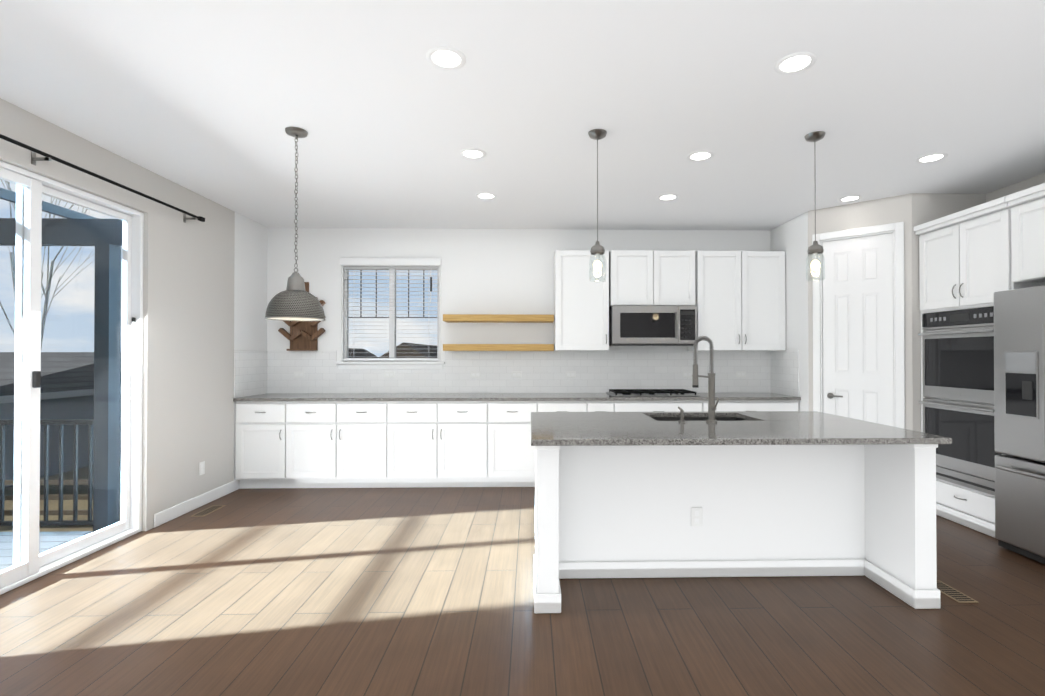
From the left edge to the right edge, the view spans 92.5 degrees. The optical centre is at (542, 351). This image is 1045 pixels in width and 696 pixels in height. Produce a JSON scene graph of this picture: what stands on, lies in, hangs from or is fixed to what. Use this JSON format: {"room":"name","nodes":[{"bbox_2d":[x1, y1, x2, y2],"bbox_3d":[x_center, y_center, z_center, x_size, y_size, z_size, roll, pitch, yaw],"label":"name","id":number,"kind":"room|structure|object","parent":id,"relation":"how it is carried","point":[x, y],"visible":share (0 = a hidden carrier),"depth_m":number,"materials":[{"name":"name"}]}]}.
{"room":"kitchen","nodes":[
{"label":"kitchen","id":0,"kind":"room"},
{"bbox_2d":[0,98,267,530],"bbox_3d":[-3.041,-0.029,1.196,0.150,2.770,9.050,0,0,-1],"label":"wall","id":1,"kind":"structure","parent":0,"point":[204,297],"depth_m":4.19,"materials":[{"name":"grey paint"}]},
{"bbox_2d":[0,161,143,594],"bbox_3d":[-3.088,0.149,2.909,0.125,2.435,1.834,0,0,-1],"label":"sliding door","id":2,"kind":"structure","parent":1,"relation":"in","point":[30,563],"depth_m":3.05,"materials":[{"name":"white plastic"}]},
{"bbox_2d":[0,134,204,222],"bbox_3d":[-2.950,-1.140,2.720,0.101,0.075,3.275,0,0,-1],"label":"curtain rod","id":3,"kind":"object","parent":1,"relation":"attached to","point":[47,157],"visible":1,"depth_m":3.18,"materials":[{"name":"black metal"}]},
{"bbox_2d":[154,480,238,527],"bbox_3d":[-2.950,1.300,0.838,0.013,0.104,8.350,0,0,-1],"label":"baseboard","id":4,"kind":"structure","parent":1,"relation":"attached to","point":[173,512],"depth_m":4.34,"materials":[{"name":"white wood"}]},
{"bbox_2d":[199,461,204,475],"bbox_3d":[-3.038,1.045,4.464,0.008,0.115,0.070,0,0,-1],"label":"electrical outlet","id":5,"kind":"object","parent":1,"relation":"attached to","point":[201,468],"visible":1,"depth_m":4.46,"materials":[{"name":"white plastic"}]},
{"bbox_2d":[267,228,770,392],"bbox_3d":[-0.155,0.005,5.714,5.830,2.770,0.150,0,0,-1],"label":"wall","id":6,"kind":"structure","parent":0,"point":[497,271],"depth_m":5.63,"materials":[{"name":"white paint"}]},
{"bbox_2d":[278,282,325,350],"bbox_3d":[-2.656,-0.389,5.539,0.498,0.765,0.085,0,0,-1],"label":"wall decor","id":7,"kind":"object","parent":6,"relation":"attached to","point":[303,335],"visible":0.46,"depth_m":5.56,"materials":[{"name":"brown wood"}]},
{"bbox_2d":[336,258,444,368],"bbox_3d":[-1.696,-0.421,5.639,1.199,1.244,0.145,0,0,-1],"label":"window","id":8,"kind":"structure","parent":6,"relation":"in","point":[392,266],"depth_m":5.62,"materials":[{"name":"white"}]},
{"bbox_2d":[443,314,553,322],"bbox_3d":[-0.472,-0.360,5.505,1.195,0.072,0.252,0,0,-1],"label":"shelf","id":9,"kind":"object","parent":6,"relation":"attached to","point":[492,318],"visible":1,"depth_m":5.38,"materials":[{"name":"brown wood"}]},
{"bbox_2d":[443,344,553,350],"bbox_3d":[-0.472,-0.040,5.503,1.195,0.072,0.252,0,0,-1],"label":"shelf","id":10,"kind":"object","parent":6,"relation":"attached to","point":[498,347],"visible":1,"depth_m":5.38,"materials":[{"name":"brown wood"}]},
{"bbox_2d":[234,350,798,397],"bbox_3d":[-0.221,0.229,5.325,5.678,0.474,0.619,0,0,-1],"label":"wall tile","id":11,"kind":"structure","parent":6,"relation":"attached to","point":[259,372],"depth_m":5.62,"materials":[{"name":"white tile"}]},
{"bbox_2d":[470,371,480,377],"bbox_3d":[-0.748,0.262,5.611,0.115,0.070,0.007,0,0,-1],"label":"outlet","id":12,"kind":"object","parent":11,"relation":"attached to","point":[473,374],"depth_m":5.61,"materials":[{"name":"white plastic"}]},
{"bbox_2d":[683,371,692,376],"bbox_3d":[1.652,0.262,5.666,0.115,0.070,0.007,0,0,-1],"label":"outlet","id":13,"kind":"object","parent":11,"relation":"attached to","point":[685,373],"depth_m":5.66,"materials":[{"name":"white plastic"}]},
{"bbox_2d":[554,250,609,350],"bbox_3d":[0.423,-0.542,5.480,0.576,1.070,0.346,0,0,-1],"label":"upper cabinet","id":14,"kind":"object","parent":6,"relation":"attached to","point":[581,306],"depth_m":5.32,"materials":[{"name":"white wood"}]},
{"bbox_2d":[610,250,661,306],"bbox_3d":[0.986,-0.782,5.494,0.517,0.590,0.346,0,0,-1],"label":"upper cabinet","id":15,"kind":"object","parent":6,"relation":"attached to","point":[635,275],"depth_m":5.33,"materials":[{"name":"white wood"}]},
{"bbox_2d":[609,306,696,345],"bbox_3d":[1.184,-0.269,5.445,0.900,0.423,0.445,0,0,-1],"label":"microwave","id":16,"kind":"object","parent":15,"relation":"attached to","point":[652,325],"visible":0.94,"depth_m":5.27,"materials":[{"name":"silver metal"}]},
{"bbox_2d":[662,251,697,305],"bbox_3d":[1.379,-0.782,5.504,0.516,0.590,0.346,0,0,-1],"label":"upper cabinet","id":17,"kind":"object","parent":6,"relation":"attached to","point":[679,268],"depth_m":5.34,"materials":[{"name":"white wood"}]},
{"bbox_2d":[687,251,785,350],"bbox_3d":[2.133,-0.542,5.519,0.955,1.070,0.346,0,0,-1],"label":"upper cabinet","id":18,"kind":"object","parent":6,"relation":"attached to","point":[737,298],"depth_m":5.35,"materials":[{"name":"white wood"}]},
{"bbox_2d":[0,487,1044,695],"bbox_3d":[0.515,1.416,1.193,7.260,0.120,9.200,0,0,-1],"label":"floor","id":19,"kind":"structure","parent":0,"point":[420,591],"depth_m":2.54,"materials":[{"name":"brown wood"}]},
{"bbox_2d":[191,505,225,516],"bbox_3d":[-2.878,1.376,4.315,0.110,0.005,0.300,0,0,-1],"label":"floor vent","id":20,"kind":"object","parent":19,"relation":"in","point":[209,510],"visible":1,"depth_m":4.31,"materials":[{"name":"gold metal"}]},
{"bbox_2d":[235,401,292,488],"bbox_3d":[-2.773,0.942,5.256,0.566,0.884,0.608,0,0,-1],"label":"base cabinet","id":21,"kind":"object","parent":19,"relation":"on","point":[263,429],"depth_m":4.96,"materials":[{"name":"white wood"}]},
{"bbox_2d":[293,401,392,487],"bbox_3d":[-2.054,0.942,5.272,1.128,0.884,0.608,0,0,-1],"label":"base cabinet","id":22,"kind":"object","parent":19,"relation":"on","point":[346,440],"depth_m":4.98,"materials":[{"name":"white wood"}]},
{"bbox_2d":[393,401,496,487],"bbox_3d":[-1.054,0.942,5.295,1.128,0.884,0.608,0,0,-1],"label":"base cabinet","id":23,"kind":"object","parent":19,"relation":"on","point":[436,443],"depth_m":5.00,"materials":[{"name":"white wood"}]},
{"bbox_2d":[233,393,800,400],"bbox_3d":[-0.220,0.483,5.309,5.672,0.032,0.630,0,0,-1],"label":"countertop","id":24,"kind":"structure","parent":23,"relation":"on","point":[268,396],"depth_m":5.05,"materials":[{"name":"grey stone"}]},
{"bbox_2d":[606,389,699,396],"bbox_3d":[1.169,0.444,5.361,0.890,0.044,0.490,0,0,-1],"label":"cooktop","id":25,"kind":"object","parent":24,"relation":"in","point":[650,393],"visible":1,"depth_m":5.21,"materials":[{"name":"black metal"}]},
{"bbox_2d":[497,401,596,486],"bbox_3d":[-0.055,0.943,5.318,1.128,0.884,0.608,0,0,-1],"label":"base cabinet","id":26,"kind":"object","parent":19,"relation":"on","point":[515,452],"depth_m":5.02,"materials":[{"name":"white wood"}]},
{"bbox_2d":[597,401,620,411],"bbox_3d":[0.582,0.943,5.333,0.402,0.884,0.608,0,0,-1],"label":"base cabinet","id":27,"kind":"object","parent":19,"relation":"on","point":[602,406],"depth_m":5.03,"materials":[{"name":"white wood"}]},
{"bbox_2d":[621,401,707,411],"bbox_3d":[1.169,0.943,5.347,1.028,0.884,0.608,0,0,-1],"label":"base cabinet","id":28,"kind":"object","parent":19,"relation":"on","point":[626,406],"depth_m":5.05,"materials":[{"name":"white wood"}]},
{"bbox_2d":[534,415,946,612],"bbox_3d":[1.023,0.926,3.182,2.156,0.888,1.113,0,0,-1],"label":"kitchen island","id":29,"kind":"object","parent":19,"relation":"on","point":[726,494],"depth_m":3.03,"materials":[{"name":"white wood"}]},
{"bbox_2d":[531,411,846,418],"bbox_3d":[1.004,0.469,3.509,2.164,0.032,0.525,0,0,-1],"label":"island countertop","id":30,"kind":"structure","parent":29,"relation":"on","point":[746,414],"depth_m":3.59,"materials":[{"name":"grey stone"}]},
{"bbox_2d":[678,336,719,422],"bbox_3d":[0.993,0.176,3.175,0.248,0.549,0.106,0,0,11],"label":"faucet","id":31,"kind":"object","parent":30,"relation":"on","point":[712,405],"visible":1,"depth_m":3.17,"materials":[{"name":"silver metal"}]},
{"bbox_2d":[531,419,951,446],"bbox_3d":[1.018,0.464,2.894,2.164,0.032,0.705,0,0,-1],"label":"island countertop","id":32,"kind":"structure","parent":29,"relation":"on","point":[544,432],"depth_m":2.75,"materials":[{"name":"grey stone"}]},
{"bbox_2d":[715,401,798,411],"bbox_3d":[2.085,0.943,5.368,1.060,0.884,0.608,0,0,-1],"label":"base cabinet","id":33,"kind":"object","parent":19,"relation":"on","point":[722,405],"depth_m":5.07,"materials":[{"name":"white wood"}]},
{"bbox_2d":[937,581,978,602],"bbox_3d":[2.317,1.365,2.845,0.110,0.005,0.260,0,0,-1],"label":"floor vent","id":34,"kind":"object","parent":19,"relation":"in","point":[952,593],"visible":0.79,"depth_m":2.80,"materials":[{"name":"gold metal"}]},
{"bbox_2d":[914,196,1044,537],"bbox_3d":[3.600,0.138,3.967,0.656,2.473,0.845,0,0,-1],"label":"tall cabinet","id":35,"kind":"object","parent":19,"relation":"on","point":[965,258],"visible":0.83,"depth_m":3.91,"materials":[{"name":"white wood"}]},
{"bbox_2d":[918,306,1005,494],"bbox_3d":[3.568,0.366,3.964,0.638,1.390,0.756,0,0,-1],"label":"wall oven","id":36,"kind":"object","parent":35,"relation":"in","point":[957,402],"visible":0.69,"depth_m":3.93,"materials":[{"name":"silver metal"}]},
{"bbox_2d":[994,285,1044,563],"bbox_3d":[3.524,0.474,3.065,0.817,1.788,0.910,0,0,-1],"label":"refrigerator","id":37,"kind":"object","parent":19,"relation":"on","point":[1019,372],"visible":1,"depth_m":3.32,"materials":[{"name":"grey metal"}]},
{"bbox_2d":[0,0,1044,230],"bbox_3d":[0.515,-1.474,1.214,7.260,0.120,9.200,0,0,-1],"label":"ceiling","id":38,"kind":"structure","parent":0,"point":[212,100],"depth_m":2.81,"materials":[{"name":"white paint"}]},
{"bbox_2d":[265,127,325,320],"bbox_3d":[-1.561,-0.800,3.172,0.348,1.198,0.348,0,0,-1],"label":"dome pendant light","id":39,"kind":"object","parent":38,"relation":"hanging from","point":[294,301],"visible":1,"depth_m":3.10,"materials":[{"name":"silver metal"}]},
{"bbox_2d":[426,46,465,69],"bbox_3d":[-0.460,-1.402,2.397,0.188,0.006,0.188,0,0,-1],"label":"recessed light","id":40,"kind":"object","parent":38,"relation":"in","point":[446,58],"visible":1,"depth_m":2.39,"materials":[{"name":"white plastic"}]},
{"bbox_2d":[459,148,485,158],"bbox_3d":[-0.489,-1.393,3.531,0.188,0.006,0.188,0,0,-1],"label":"recessed light","id":41,"kind":"object","parent":38,"relation":"in","point":[471,153],"visible":1,"depth_m":3.52,"materials":[{"name":"white plastic"}]},
{"bbox_2d":[476,192,496,198],"bbox_3d":[-0.501,-1.387,4.466,0.188,0.006,0.188,0,0,-1],"label":"recessed light","id":42,"kind":"object","parent":38,"relation":"in","point":[484,195],"visible":1,"depth_m":4.45,"materials":[{"name":"white plastic"}]},
{"bbox_2d":[588,129,606,282],"bbox_3d":[0.355,-0.921,3.197,0.120,0.954,0.120,0,0,-1],"label":"pendant light","id":43,"kind":"object","parent":38,"relation":"hanging from","point":[597,250],"visible":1,"depth_m":3.18,"materials":[{"name":"silver metal"}]},
{"bbox_2d":[657,194,678,200],"bbox_3d":[1.135,-1.386,4.504,0.188,0.006,0.188,0,0,-1],"label":"recessed light","id":44,"kind":"object","parent":38,"relation":"in","point":[666,197],"visible":1,"depth_m":4.51,"materials":[{"name":"white plastic"}]},
{"bbox_2d":[687,150,713,160],"bbox_3d":[1.130,-1.393,3.568,0.188,0.006,0.188,0,0,-1],"label":"recessed light","id":45,"kind":"object","parent":38,"relation":"in","point":[702,155],"visible":1,"depth_m":3.56,"materials":[{"name":"white plastic"}]},
{"bbox_2d":[774,52,816,74],"bbox_3d":[1.235,-1.402,2.437,0.188,0.006,0.188,0,0,-1],"label":"recessed light","id":46,"kind":"object","parent":38,"relation":"in","point":[797,62],"visible":1,"depth_m":2.43,"materials":[{"name":"white plastic"}]},
{"bbox_2d":[805,131,825,281],"bbox_3d":[1.765,-0.926,3.230,0.120,0.944,0.120,0,0,-1],"label":"pendant light","id":47,"kind":"object","parent":38,"relation":"hanging from","point":[815,249],"visible":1,"depth_m":3.21,"materials":[{"name":"clear glass"}]},
{"bbox_2d":[838,195,861,201],"bbox_3d":[2.798,-1.386,4.542,0.188,0.006,0.188,0,0,-1],"label":"recessed light","id":48,"kind":"object","parent":38,"relation":"in","point":[850,198],"visible":1,"depth_m":4.54,"materials":[{"name":"white plastic"}]},
{"bbox_2d":[915,153,947,162],"bbox_3d":[2.810,-1.393,3.607,0.188,0.006,0.188,0,0,-1],"label":"recessed light","id":49,"kind":"object","parent":38,"relation":"in","point":[933,157],"visible":1,"depth_m":3.60,"materials":[{"name":"white plastic"}]},
{"bbox_2d":[770,211,808,410],"bbox_3d":[2.675,0.002,5.321,0.110,2.770,0.767,0,0,-1],"label":"wall","id":50,"kind":"structure","parent":0,"point":[790,238],"depth_m":5.13,"materials":[{"name":"white paint"}]},
{"bbox_2d":[808,193,912,429],"bbox_3d":[2.977,-0.003,4.702,0.828,2.770,0.110,0,-1,41],"label":"wall","id":51,"kind":"structure","parent":0,"point":[889,210],"depth_m":4.55,"materials":[{"name":"grey paint"}]},
{"bbox_2d":[812,222,904,428],"bbox_3d":[2.953,0.117,4.683,0.731,2.526,0.148,0,-1,41],"label":"pantry door","id":52,"kind":"structure","parent":51,"relation":"in","point":[858,327],"depth_m":4.65,"materials":[{"name":"white wood"}]},
{"bbox_2d":[912,193,985,431],"bbox_3d":[3.587,-0.005,4.450,0.668,2.770,0.110,0,0,-1],"label":"wall","id":53,"kind":"structure","parent":0,"point":[927,207],"depth_m":4.40,"materials":[{"name":"grey paint"}]},
{"bbox_2d":[986,173,1044,201],"bbox_3d":[4.067,-0.028,1.361,0.150,2.770,9.050,0,0,-1],"label":"wall","id":54,"kind":"structure","parent":0,"point":[1018,186],"depth_m":4.14,"materials":[{"name":"grey paint"}]},
{"bbox_2d":[1005,183,1044,282],"bbox_3d":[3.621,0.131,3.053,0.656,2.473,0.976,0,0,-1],"label":"upper cabinet","id":55,"kind":"object","parent":54,"relation":"attached to","point":[1028,232],"visible":0.96,"depth_m":3.42,"materials":[{"name":"white wood"}]},
{"label":"outside","id":56,"kind":"structure","parent":0,"visible":0},
{"bbox_2d":[0,458,120,531],"bbox_3d":[-1.052,4.271,49.899,520.000,0.300,500.000,0,0,-1],"label":"ground","id":57,"kind":"structure","parent":56,"point":[51,489],"depth_m":12.52,"materials":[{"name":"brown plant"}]},
{"bbox_2d":[0,179,102,346],"bbox_3d":[-8.589,-1.060,8.578,3.557,9.745,3.695,0,0,-1],"label":"tree","id":58,"kind":"object","parent":57,"relation":"on","point":[49,273],"depth_m":8.27,"materials":[{"name":"brown plant"}]},
{"bbox_2d":[0,352,121,486],"bbox_3d":[-20.820,1.960,18.440,11.760,3.850,12.760,0,0,-1],"label":"house","id":59,"kind":"structure","parent":57,"relation":"on","point":[81,392],"depth_m":15.91,"materials":[{"name":"grey"}]},
{"bbox_2d":[0,188,122,570],"bbox_3d":[-4.847,1.330,2.070,3.400,4.865,4.300,0,0,-1],"label":"deck","id":60,"kind":"object","parent":57,"relation":"on","point":[111,314],"depth_m":3.85,"materials":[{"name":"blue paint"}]},
{"bbox_2d":[4,478,120,515],"bbox_3d":[-21.477,3.247,10.073,28.800,1.150,1.220,0,0,-1],"label":"fence","id":61,"kind":"object","parent":57,"relation":"on","point":[68,496],"depth_m":10.75,"materials":[{"name":"brown wood"}]},
{"bbox_2d":[349,348,378,357],"bbox_3d":[-11.107,1.871,26.668,5.160,4.150,9.760,0,0,-1],"label":"house","id":62,"kind":"structure","parent":57,"relation":"on","point":[359,353],"depth_m":29.45,"materials":[{"name":"grey"}]},
{"bbox_2d":[379,342,436,357],"bbox_3d":[-5.663,1.808,24.794,5.360,4.250,9.760,0,0,-1],"label":"house","id":63,"kind":"structure","parent":57,"relation":"on","point":[407,347],"depth_m":19.98,"materials":[{"name":"grey"}]}
]}

